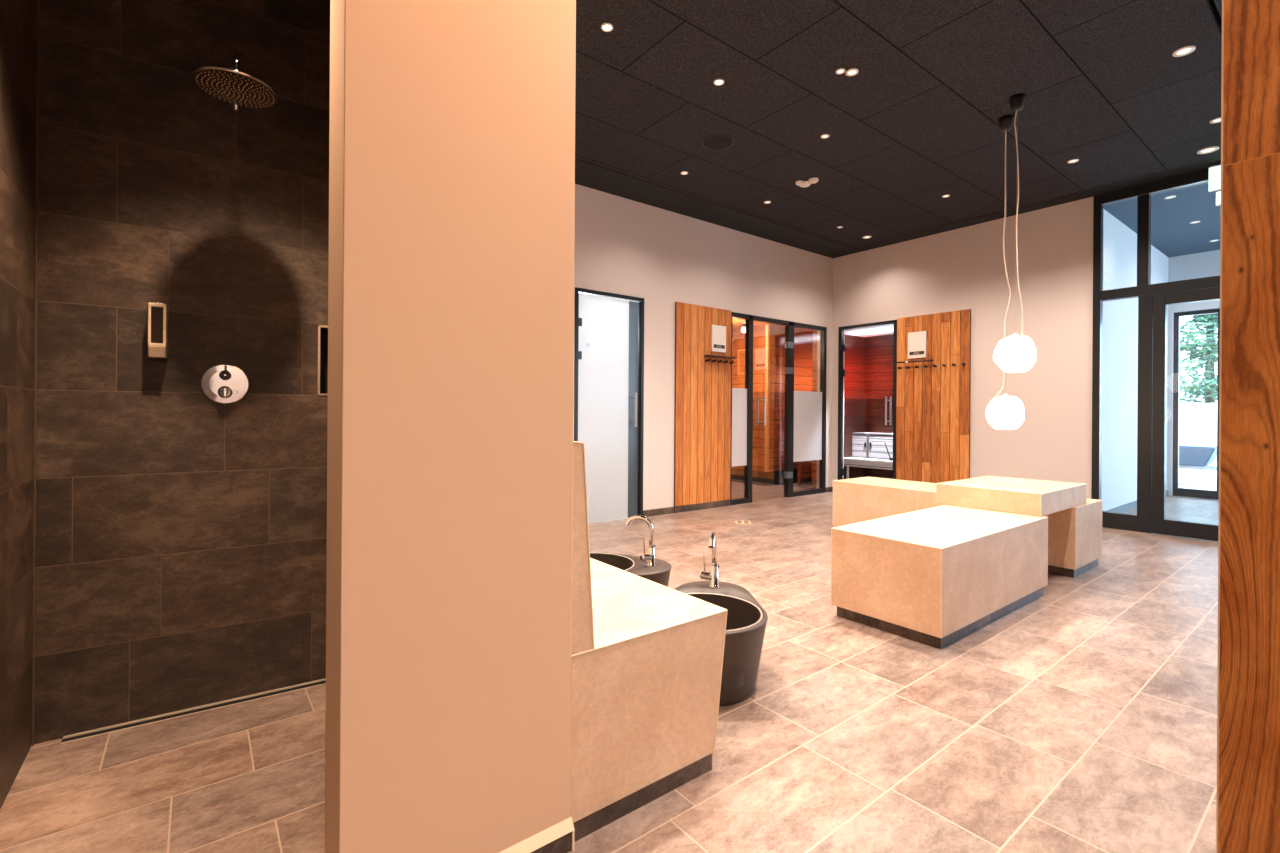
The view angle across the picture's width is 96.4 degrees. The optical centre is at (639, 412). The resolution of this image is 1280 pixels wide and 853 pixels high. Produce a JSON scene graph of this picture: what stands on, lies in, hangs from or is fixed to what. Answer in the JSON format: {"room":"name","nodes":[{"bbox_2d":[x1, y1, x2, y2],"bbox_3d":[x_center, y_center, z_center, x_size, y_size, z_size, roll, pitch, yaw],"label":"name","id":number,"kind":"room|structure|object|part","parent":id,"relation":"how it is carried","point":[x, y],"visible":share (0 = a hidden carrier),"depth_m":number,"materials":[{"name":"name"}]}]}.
{"room":"spa sauna area","nodes":[
{"label":"spa sauna area","id":0,"kind":"room"},
{"bbox_2d":[0,0,36,808],"bbox_3d":[-1.100,-0.504,0.601,0.150,3.250,3.500,0,0,-38],"label":"wall","id":1,"kind":"structure","parent":0,"point":[17,17],"depth_m":1.72,"materials":[{"name":"tile"}]},
{"bbox_2d":[35,0,329,743],"bbox_3d":[-1.694,-0.508,2.230,1.280,3.250,0.170,0,0,-34],"label":"wall","id":2,"kind":"structure","parent":0,"point":[181,533],"depth_m":2.12,"materials":[{"name":"tile"}]},
{"bbox_2d":[32,0,39,745],"bbox_3d":[-2.015,-0.311,1.909,0.008,2.850,0.008,0,0,-38],"label":"trim","id":3,"kind":"structure","parent":2,"relation":"attached to","point":[38,1],"depth_m":1.91,"materials":[{"name":"plastic"}]},
{"bbox_2d":[148,302,168,358],"bbox_3d":[-1.732,-0.293,2.059,0.049,0.199,0.074,0,0,-34],"label":"soap dispenser","id":4,"kind":"object","parent":2,"relation":"attached to","point":[158,313],"visible":1,"depth_m":2.03,"materials":[{"name":"white metal"}]},
{"bbox_2d":[201,364,249,403],"bbox_3d":[-1.579,-0.109,2.179,0.152,0.152,0.045,0,0,-34],"label":"shower mixer","id":5,"kind":"object","parent":2,"relation":"attached to","point":[221,383],"visible":1,"depth_m":2.18,"materials":[{"name":"silver metal"}]},
{"bbox_3d":[-1.577,-0.077,2.177,0.046,0.046,0.032,0,0,-34],"label":"knob","id":6,"kind":"part","parent":5,"relation":"part of","materials":[{"name":"silver metal"}]},
{"bbox_3d":[-1.576,-0.141,2.177,0.038,0.038,0.032,0,0,-34],"label":"knob","id":7,"kind":"part","parent":5,"relation":"part of","materials":[{"name":"silver metal"}]},
{"bbox_2d":[191,54,278,111],"bbox_3d":[-1.407,-1.118,1.984,0.234,0.146,0.544,0,0,-38],"label":"shower","id":8,"kind":"object","parent":2,"relation":"attached to","point":[234,86],"visible":1,"depth_m":1.85,"materials":[{"name":"silver metal"}]},
{"bbox_3d":[-1.433,-1.123,2.032,0.016,0.118,0.434,0,0,-35],"label":"shower arm","id":9,"kind":"part","parent":8,"relation":"part of","materials":[{"name":"silver metal"}]},
{"bbox_2d":[318,325,327,395],"bbox_3d":[-1.291,-0.215,2.454,0.164,0.291,0.101,0,0,-34],"label":"wall niche","id":10,"kind":"object","parent":2,"relation":"attached to","point":[322,329],"visible":0.31,"depth_m":2.46,"materials":[{"name":"metal"}]},
{"bbox_2d":[325,0,575,852],"bbox_3d":[-0.433,-0.562,1.377,0.550,3.375,0.177,0,0,-38],"label":"wall","id":11,"kind":"structure","parent":0,"point":[452,122],"depth_m":1.29,"materials":[{"name":"beige paint"}]},
{"bbox_2d":[499,817,574,852],"bbox_3d":[-0.392,1.086,1.311,0.552,0.078,0.016,0,0,-38],"label":"trim","id":12,"kind":"structure","parent":11,"relation":"attached to","point":[558,830],"depth_m":1.43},
{"bbox_2d":[0,481,1218,852],"bbox_3d":[2.760,1.205,4.921,12.400,0.124,10.800,0,0,-38],"label":"floor","id":13,"kind":"structure","parent":0,"point":[1081,718],"depth_m":1.96,"materials":[{"name":"tile"}]},
{"bbox_2d":[60,678,325,743],"bbox_3d":[-1.550,1.111,2.204,0.970,0.006,0.043,0,0,-34],"label":"floor drain","id":14,"kind":"object","parent":13,"relation":"on","point":[82,735],"visible":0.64,"depth_m":2.12,"materials":[{"name":"metal"}]},
{"bbox_2d":[590,515,671,586],"bbox_3d":[-0.170,0.837,3.079,0.680,0.580,0.500,0,0,7],"label":"basin","id":15,"kind":"object","parent":13,"relation":"on","point":[646,566],"visible":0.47,"depth_m":3.04,"materials":[{"name":"ceramic"}]},
{"bbox_3d":[-0.260,0.951,3.091,0.444,0.271,0.444,0,0,7],"label":"bowl","id":16,"kind":"part","parent":15,"relation":"part of","materials":[{"name":"ceramic"}]},
{"bbox_2d":[625,515,655,566],"bbox_3d":[0.005,0.682,3.058,0.132,0.268,0.130,0,0,-38],"label":"faucet","id":17,"kind":"object","parent":15,"relation":"on","point":[646,560],"depth_m":3.04,"materials":[{"name":"silver metal"}]},
{"bbox_2d":[571,441,727,841],"bbox_3d":[-0.927,0.596,2.932,0.584,1.053,3.203,0,0,-38],"label":"tiled bench","id":18,"kind":"object","parent":13,"relation":"on","point":[647,655],"visible":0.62,"depth_m":1.64,"materials":[{"name":"beige stone"}]},
{"bbox_3d":[-1.129,0.348,2.776,0.070,0.556,3.200,0,0,-38],"label":"backrest","id":19,"kind":"part","parent":18,"relation":"part of","materials":[{"name":"beige stone"}]},
{"bbox_3d":[-0.930,0.849,2.932,0.581,0.442,3.200,0,0,-38],"label":"seat","id":20,"kind":"part","parent":18,"relation":"part of","materials":[{"name":"beige stone"}]},
{"bbox_2d":[674,532,767,706],"bbox_3d":[0.292,0.840,2.451,0.500,0.580,0.680,0,0,13],"label":"basin","id":21,"kind":"object","parent":13,"relation":"on","point":[747,619],"visible":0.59,"depth_m":2.28,"materials":[{"name":"ceramic"}]},
{"bbox_2d":[700,532,719,587],"bbox_3d":[0.325,0.684,2.647,0.139,0.268,0.154,0,0,-38],"label":"faucet","id":22,"kind":"object","parent":21,"relation":"on","point":[712,575],"depth_m":2.68,"materials":[{"name":"silver metal"}]},
{"bbox_3d":[0.271,0.954,2.363,0.444,0.271,0.444,0,0,13],"label":"bowl","id":23,"kind":"part","parent":21,"relation":"part of","materials":[{"name":"black ceramic"}]},
{"bbox_2d":[735,521,750,523],"bbox_3d":[1.061,1.134,5.899,0.150,0.003,0.150,0,0,7],"label":"floor drain","id":24,"kind":"object","parent":13,"relation":"on","point":[737,522],"visible":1,"depth_m":5.88,"materials":[{"name":"silver metal"}]},
{"bbox_2d":[783,456,811,485],"bbox_3d":[2.953,0.923,9.333,1.500,0.450,0.345,0,0,-38],"label":"bench","id":25,"kind":"object","parent":13,"relation":"on","point":[801,469],"visible":0.2,"depth_m":8.86,"materials":[{"name":"brown wood"}]},
{"bbox_3d":[2.487,0.935,8.913,0.050,0.420,0.050,0,0,-38],"label":"leg","id":26,"kind":"part","parent":25,"relation":"part of","materials":[{"name":"brown wood"}]},
{"bbox_2d":[844,457,892,478],"bbox_3d":[3.472,0.916,8.182,0.333,0.470,1.190,0,0,-38],"label":"bench","id":27,"kind":"object","parent":13,"relation":"on","point":[887,464],"visible":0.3,"depth_m":8.25,"materials":[{"name":"white wood"}]},
{"bbox_3d":[3.082,0.971,8.488,0.030,0.355,0.030,0,0,-38],"label":"leg","id":28,"kind":"part","parent":27,"relation":"part of","materials":[{"name":"wood"}]},
{"bbox_3d":[3.473,0.694,8.182,0.333,0.025,1.190,0,0,-38],"label":"bench seat","id":29,"kind":"part","parent":27,"relation":"part of","materials":[{"name":"white wood"}]},
{"bbox_2d":[831,505,1047,648],"bbox_3d":[1.812,0.895,3.393,1.424,0.490,0.602,0,0,-38],"label":"tiled bench","id":30,"kind":"object","parent":13,"relation":"on","point":[935,577],"visible":1,"depth_m":3.02,"materials":[{"name":"beige stone"}]},
{"bbox_2d":[833,477,1102,577],"bbox_3d":[2.660,0.901,4.884,0.617,0.490,1.907,0,0,-38],"label":"tiled bench","id":31,"kind":"object","parent":13,"relation":"on","point":[1074,533],"visible":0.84,"depth_m":4.74,"materials":[{"name":"beige stone"}]},
{"bbox_2d":[936,476,1086,516],"bbox_3d":[2.673,0.584,4.120,0.906,0.143,0.649,0,0,-38],"label":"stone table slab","id":32,"kind":"object","parent":31,"relation":"on","point":[1034,497],"visible":1,"depth_m":3.88,"materials":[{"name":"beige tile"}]},
{"bbox_2d":[573,184,832,509],"bbox_3d":[0.101,-0.559,6.307,6.670,3.375,0.140,0,0,-38],"label":"wall","id":33,"kind":"structure","parent":0,"point":[623,246],"depth_m":6.40,"materials":[{"name":"beige paint"}]},
{"bbox_2d":[574,287,643,522],"bbox_3d":[-0.313,-0.052,5.912,0.862,2.355,0.140,0,0,-38],"label":"door","id":34,"kind":"structure","parent":33,"relation":"in","point":[609,327],"depth_m":5.92,"materials":[{"name":"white glass"}]},
{"bbox_3d":[-0.080,-0.033,6.130,0.144,2.304,0.008,0,0,-38],"label":"clear pane","id":35,"kind":"part","parent":34,"relation":"part of","materials":[{"name":"clear glass"}]},
{"bbox_3d":[-0.079,-0.028,6.093,0.025,0.360,0.140,0,0,-38],"label":"handle","id":36,"kind":"part","parent":34,"relation":"part of","materials":[{"name":"metal"}]},
{"bbox_2d":[674,302,730,512],"bbox_3d":[0.746,-0.053,6.704,0.891,2.372,0.024,0,0,-38],"label":"cladding","id":37,"kind":"object","parent":33,"relation":"attached to","point":[702,405],"visible":1,"depth_m":6.66,"materials":[{"name":"wood"}]},
{"bbox_2d":[711,325,725,352],"bbox_3d":[0.939,-0.875,6.820,0.235,0.315,0.022,0,0,-38],"label":"notice board","id":38,"kind":"object","parent":37,"relation":"attached to","point":[718,333],"visible":1,"depth_m":6.81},
{"bbox_2d":[704,355,735,363],"bbox_3d":[0.953,-0.628,6.793,0.452,0.076,0.086,0,0,-38],"label":"rail","id":39,"kind":"object","parent":37,"relation":"attached to","point":[713,356],"visible":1,"depth_m":6.77,"materials":[{"name":"black metal"}]},
{"bbox_3d":[0.954,-0.657,6.792,0.452,0.018,0.085,0,0,-38],"label":"rail","id":40,"kind":"part","parent":39,"relation":"part of","materials":[{"name":"black metal"}]},
{"bbox_2d":[643,487,831,516],"bbox_3d":[1.402,1.103,7.226,3.470,0.070,0.012,0,0,-38],"label":"baseboard","id":41,"kind":"structure","parent":33,"relation":"attached to","point":[660,511],"depth_m":6.31,"materials":[{"name":"tile"}]},
{"bbox_2d":[730,312,826,504],"bbox_3d":[1.866,-0.040,7.600,1.974,2.362,0.140,0,0,-38],"label":"door","id":42,"kind":"structure","parent":33,"relation":"in","point":[805,411],"depth_m":7.69,"materials":[{"name":"clear glass"}]},
{"bbox_3d":[1.563,-0.021,7.365,0.025,0.380,0.140,0,0,-38],"label":"handle","id":43,"kind":"part","parent":42,"relation":"part of","materials":[{"name":"metal"}]},
{"bbox_2d":[732,325,764,470],"bbox_3d":[1.522,-0.222,9.493,0.060,2.280,1.440,0,0,-38],"label":"wall","id":44,"kind":"structure","parent":0,"point":[738,337],"depth_m":9.04,"materials":[{"name":"brown wood"}]},
{"bbox_2d":[738,348,753,374],"bbox_3d":[1.697,-0.813,9.209,0.018,0.405,0.320,0,0,-38],"label":"air vent","id":45,"kind":"object","parent":44,"relation":"in","point":[739,353],"visible":0.56,"depth_m":9.27,"materials":[{"name":"brown wood"}]},
{"bbox_2d":[733,318,812,330],"bbox_3d":[1.556,-1.391,9.034,4.500,0.060,2.400,0,0,-38],"label":"ceiling","id":46,"kind":"structure","parent":0,"point":[737,323],"depth_m":8.86,"materials":[{"name":"brown wood"}]},
{"bbox_2d":[742,324,745,332],"bbox_3d":[1.624,-1.299,8.897,0.090,0.125,0.090,0,0,-38],"label":"lamp","id":47,"kind":"object","parent":46,"relation":"attached to","point":[743,325],"visible":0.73,"depth_m":8.86,"materials":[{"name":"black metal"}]},
{"bbox_2d":[764,325,812,471],"bbox_3d":[2.716,-0.214,9.469,1.920,2.280,0.060,0,0,-38],"label":"wall","id":48,"kind":"structure","parent":0,"point":[803,339],"depth_m":9.06,"materials":[{"name":"brown wood"}]},
{"bbox_2d":[765,324,769,471],"bbox_3d":[1.971,-0.219,8.858,0.043,2.280,0.055,0,0,-38],"label":"trim","id":49,"kind":"structure","parent":48,"relation":"attached to","point":[767,349],"depth_m":8.84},
{"bbox_2d":[771,357,775,363],"bbox_3d":[2.083,-0.808,8.919,0.110,0.110,0.031,0,0,-38],"label":"gauge","id":50,"kind":"object","parent":48,"relation":"attached to","point":[773,359],"visible":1,"depth_m":8.90,"materials":[{"name":"gold metal"}]},
{"bbox_2d":[812,330,817,488],"bbox_3d":[3.252,-0.100,8.885,1.786,2.500,0.080,0,0,-38],"label":"wall","id":51,"kind":"structure","parent":0,"point":[815,333],"depth_m":8.34,"materials":[{"name":"brown wood"}]},
{"bbox_2d":[732,468,811,485],"bbox_3d":[1.318,1.027,9.437,4.446,0.220,1.325,0,0,-6],"label":"baseboard","id":52,"kind":"structure","parent":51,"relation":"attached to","point":[762,478],"depth_m":9.03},
{"bbox_2d":[844,334,864,478],"bbox_3d":[3.162,-0.031,8.728,0.860,2.360,0.050,0,0,-38],"label":"wall","id":53,"kind":"structure","parent":0,"point":[854,353],"depth_m":8.78,"materials":[{"name":"brown wood"}]},
{"bbox_2d":[844,324,893,336],"bbox_3d":[3.776,-1.199,7.968,0.990,0.055,1.995,0,0,-38],"label":"ceiling","id":54,"kind":"structure","parent":0,"point":[882,330],"depth_m":8.32,"materials":[{"name":"white paint"}]},
{"bbox_2d":[864,334,893,478],"bbox_3d":[4.127,-0.024,8.248,0.080,2.360,2.000,0,0,-38],"label":"wall","id":55,"kind":"structure","parent":0,"point":[878,349],"depth_m":8.79,"materials":[{"name":"brown wood"}]},
{"bbox_2d":[852,432,892,458],"bbox_3d":[3.948,0.499,8.112,0.356,0.372,1.880,0,0,-38],"label":"bench","id":56,"kind":"object","parent":55,"relation":"attached to","point":[866,440],"visible":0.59,"depth_m":8.50,"materials":[{"name":"metal"}]},
{"bbox_3d":[3.953,0.326,8.115,0.346,0.027,1.880,0,0,-38],"label":"bench seat","id":57,"kind":"part","parent":56,"relation":"part of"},
{"bbox_2d":[575,0,1221,257],"bbox_3d":[3.444,-2.304,3.789,12.340,0.160,8.200,0,0,-38],"label":"ceiling","id":58,"kind":"structure","parent":0,"point":[1102,83],"depth_m":4.25,"materials":[{"name":"black"}]},
{"bbox_2d":[601,23,612,31],"bbox_3d":[-0.192,-2.245,3.341,0.072,0.006,0.072,0,0,-38],"label":"recessed light","id":59,"kind":"object","parent":58,"relation":"in","point":[607,27],"visible":1,"depth_m":3.34,"materials":[{"name":"white"}]},
{"bbox_2d":[702,134,733,149],"bbox_3d":[0.647,-2.239,4.750,0.270,0.008,0.270,0,0,-38],"label":"ceiling speaker","id":60,"kind":"object","parent":58,"relation":"attached to","point":[717,141],"visible":1,"depth_m":4.74,"materials":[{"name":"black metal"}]},
{"bbox_2d":[714,79,723,85],"bbox_3d":[0.536,-2.240,3.888,0.072,0.006,0.072,0,0,-38],"label":"recessed light","id":61,"kind":"object","parent":58,"relation":"in","point":[718,82],"visible":1,"depth_m":3.89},
{"bbox_2d":[796,178,817,187],"bbox_3d":[1.619,-2.221,5.535,0.160,0.030,0.205,0,0,-38],"label":"ceiling detector","id":62,"kind":"object","parent":58,"relation":"attached to","point":[800,183],"visible":1,"depth_m":5.53,"materials":[{"name":"white plastic"}]},
{"bbox_2d":[821,134,829,138],"bbox_3d":[1.499,-2.234,4.636,0.068,0.006,0.068,0,0,-38],"label":"recessed light","id":63,"kind":"object","parent":58,"relation":"in","point":[824,136],"visible":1,"depth_m":4.63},
{"bbox_2d":[836,68,844,73],"bbox_3d":[1.315,-2.235,3.755,0.060,0.006,0.060,0,0,-38],"label":"recessed light","id":64,"kind":"object","parent":58,"relation":"in","point":[841,70],"visible":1,"depth_m":3.75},
{"bbox_2d":[846,68,857,75],"bbox_3d":[1.394,-2.235,3.765,0.080,0.006,0.080,0,0,-38],"label":"recessed light","id":65,"kind":"object","parent":58,"relation":"in","point":[851,72],"visible":1,"depth_m":3.76,"materials":[{"name":"white"}]},
{"bbox_2d":[986,114,1023,428],"bbox_3d":[2.773,-1.050,4.332,0.254,2.357,0.249,0,0,-38],"label":"pendant lamp","id":66,"kind":"object","parent":58,"relation":"hanging from","point":[1005,411],"visible":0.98,"depth_m":4.29,"materials":[{"name":"white glass"}]},
{"bbox_3d":[2.725,-1.083,4.333,0.163,2.122,0.009,0,0,0],"label":"cord","id":67,"kind":"part","parent":66,"relation":"part of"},
{"bbox_3d":[2.766,0.004,4.332,0.254,0.250,0.250,0,0,-38],"label":"glass globe","id":68,"kind":"part","parent":66,"relation":"part of"},
{"bbox_2d":[993,93,1035,372],"bbox_3d":[2.649,-1.257,4.051,0.255,1.945,0.247,0,0,-38],"label":"pendant lamp","id":69,"kind":"object","parent":58,"relation":"hanging from","point":[1015,353],"visible":1,"depth_m":3.99,"materials":[{"name":"white glass"}]},
{"bbox_3d":[2.644,-0.411,4.051,0.255,0.254,0.247,0,0,-38],"label":"glass globe","id":70,"kind":"part","parent":69,"relation":"part of"},
{"bbox_3d":[2.678,-1.327,4.048,0.071,1.626,0.010,0,0,0],"label":"cord","id":71,"kind":"part","parent":69,"relation":"part of","materials":[{"name":"white plastic"}]},
{"bbox_2d":[1067,159,1078,162],"bbox_3d":[3.827,-2.218,5.059,0.080,0.006,0.080,0,0,-38],"label":"recessed light","id":72,"kind":"object","parent":58,"relation":"in","point":[1072,160],"visible":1,"depth_m":5.06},
{"bbox_2d":[1164,195,1175,198],"bbox_3d":[5.443,-2.207,5.879,0.090,0.006,0.090,0,0,-38],"label":"recessed light","id":73,"kind":"object","parent":58,"relation":"in","point":[1172,196],"visible":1,"depth_m":5.88,"materials":[{"name":"white"}]},
{"bbox_2d":[1172,46,1195,56],"bbox_3d":[3.349,-2.221,3.525,0.104,0.006,0.104,0,0,-38],"label":"recessed light","id":74,"kind":"object","parent":58,"relation":"in","point":[1186,50],"visible":1,"depth_m":3.52,"materials":[{"name":"white"}]},
{"bbox_2d":[1197,146,1218,153],"bbox_3d":[4.796,-2.212,4.835,0.136,0.006,0.136,0,0,-38],"label":"recessed light","id":75,"kind":"object","parent":58,"relation":"in","point":[1214,148],"visible":1,"depth_m":4.83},
{"bbox_2d":[1208,164,1220,191],"bbox_3d":[5.163,-2.087,4.971,0.031,0.250,0.325,0,0,-38],"label":"exit sign","id":76,"kind":"object","parent":58,"relation":"hanging from","point":[1214,172],"visible":0.32,"depth_m":5.06,"materials":[{"name":"plastic"}]},
{"bbox_2d":[1210,117,1220,123],"bbox_3d":[4.385,-2.214,4.344,0.090,0.006,0.090,0,0,-38],"label":"recessed light","id":77,"kind":"object","parent":58,"relation":"in","point":[1217,120],"visible":0.71,"depth_m":4.35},
{"bbox_2d":[831,197,1092,498],"bbox_3d":[3.730,-0.534,7.180,0.140,3.375,3.200,0,0,-38],"label":"wall","id":78,"kind":"structure","parent":0,"point":[963,268],"depth_m":6.46,"materials":[{"name":"beige paint"}]},
{"bbox_2d":[838,320,896,479],"bbox_3d":[3.115,-0.035,7.870,0.140,2.368,0.864,0,0,-38],"label":"door","id":79,"kind":"structure","parent":78,"relation":"in","point":[841,346],"depth_m":8.07,"materials":[{"name":"black metal"}]},
{"bbox_3d":[3.306,-0.020,7.623,0.140,0.380,0.025,0,0,-38],"label":"handle","id":80,"kind":"part","parent":79,"relation":"part of","materials":[{"name":"metal"}]},
{"bbox_2d":[896,309,970,482],"bbox_3d":[3.643,-0.037,7.153,0.024,2.380,0.900,0,0,-38],"label":"cladding","id":81,"kind":"object","parent":78,"relation":"attached to","point":[933,406],"visible":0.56,"depth_m":7.10,"materials":[{"name":"wood"}]},
{"bbox_2d":[908,331,926,358],"bbox_3d":[3.522,-0.856,7.279,0.022,0.335,0.235,0,0,-38],"label":"notice board","id":82,"kind":"object","parent":81,"relation":"attached to","point":[917,341],"visible":1,"depth_m":7.27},
{"bbox_2d":[895,359,965,368],"bbox_3d":[3.603,-0.607,7.142,0.061,0.097,0.853,0,0,-38],"label":"rail","id":83,"kind":"object","parent":81,"relation":"attached to","point":[953,364],"visible":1,"depth_m":7.19,"materials":[{"name":"black metal"}]},
{"bbox_3d":[3.492,-0.645,7.289,0.055,0.021,0.485,0,0,-38],"label":"rail","id":84,"kind":"part","parent":83,"relation":"part of","materials":[{"name":"black metal"}]},
{"bbox_2d":[1091,168,1219,540],"bbox_3d":[6.116,-0.518,3.933,0.168,3.375,4.864,0,0,-38],"label":"door","id":85,"kind":"structure","parent":78,"relation":"in","point":[1153,299],"depth_m":5.51,"materials":[{"name":"black metal"}]},
{"bbox_2d":[1216,191,1220,205],"bbox_3d":[5.211,-1.907,5.031,0.060,0.120,0.220,0,0,-38],"label":"light","id":86,"kind":"object","parent":85,"relation":"attached to","point":[1218,194],"visible":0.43,"depth_m":5.09,"materials":[{"name":"white"}]},
{"bbox_2d":[1101,209,1168,510],"bbox_3d":[6.202,-0.518,7.195,3.790,3.375,0.100,0,0,-38],"label":"wall","id":87,"kind":"structure","parent":0,"point":[1120,317],"depth_m":6.66,"materials":[{"name":"paint"}]},
{"bbox_2d":[1107,490,1167,512],"bbox_3d":[6.107,1.132,7.059,3.490,0.075,0.012,0,0,-38],"label":"baseboard","id":88,"kind":"structure","parent":87,"relation":"attached to","point":[1128,506],"depth_m":6.79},
{"bbox_2d":[1167,250,1219,495],"bbox_3d":[9.158,-0.498,6.226,0.300,3.375,5.050,0,0,-38],"label":"wall","id":89,"kind":"structure","parent":0,"point":[1204,264],"depth_m":8.05,"materials":[{"name":"paint"}]},
{"bbox_2d":[1173,308,1219,498],"bbox_3d":[9.080,-0.106,6.225,0.080,2.590,4.860,0,0,-38],"label":"window","id":90,"kind":"structure","parent":89,"relation":"in","point":[1198,493],"depth_m":8.08,"materials":[{"name":"black metal"}]},
{"label":"outside","id":91,"kind":"structure","parent":0,"visible":0},
{"bbox_2d":[1179,469,1216,490],"bbox_3d":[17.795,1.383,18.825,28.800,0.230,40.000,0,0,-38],"label":"terrace","id":92,"kind":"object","parent":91,"point":[1184,482],"depth_m":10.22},
{"bbox_2d":[1179,403,1216,465],"bbox_3d":[12.499,0.527,13.461,0.250,1.470,22.000,0,0,-38],"label":"wall","id":93,"kind":"structure","parent":92,"relation":"on","point":[1197,421],"depth_m":13.01,"materials":[{"name":"white paint"}]},
{"bbox_2d":[1179,445,1216,478],"bbox_3d":[9.157,0.880,9.892,0.640,0.660,1.800,0,0,-38],"label":"sun lounger","id":94,"kind":"object","parent":92,"relation":"on","point":[1197,457],"visible":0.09,"depth_m":9.44,"materials":[{"name":"metal"}]},
{"bbox_3d":[9.157,0.920,9.892,0.640,0.040,1.800,0,0,-38],"label":"lounger frame","id":95,"kind":"part","parent":94,"relation":"part of","materials":[{"name":"metal"}]},
{"bbox_2d":[1179,445,1216,466],"bbox_3d":[9.095,0.720,9.974,0.600,0.340,1.392,0,0,-38],"label":"cushion","id":96,"kind":"object","parent":94,"relation":"on","point":[1189,455],"depth_m":9.45,"materials":[{"name":"blue fabric"}]},
{"bbox_2d":[1180,313,1217,402],"bbox_3d":[17.040,-3.012,17.075,3.026,8.557,3.121,0,0,21],"label":"tree","id":97,"kind":"object","parent":92,"relation":"on","point":[1207,353],"visible":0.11,"depth_m":17.02,"materials":[{"name":"green plant"}]},
{"bbox_3d":[1.606,-0.549,-0.634,0.120,3.375,3.157,0,0,-38],"label":"wall","id":98,"kind":"structure","parent":0,"visible":0},
{"bbox_2d":[1216,0,1279,852],"bbox_3d":[0.952,-0.551,0.098,0.020,3.370,1.201,0,0,-38],"label":"wood panel","id":99,"kind":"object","parent":98,"relation":"attached to","point":[1248,657],"depth_m":0.55,"materials":[{"name":"brown wood"}]}
]}

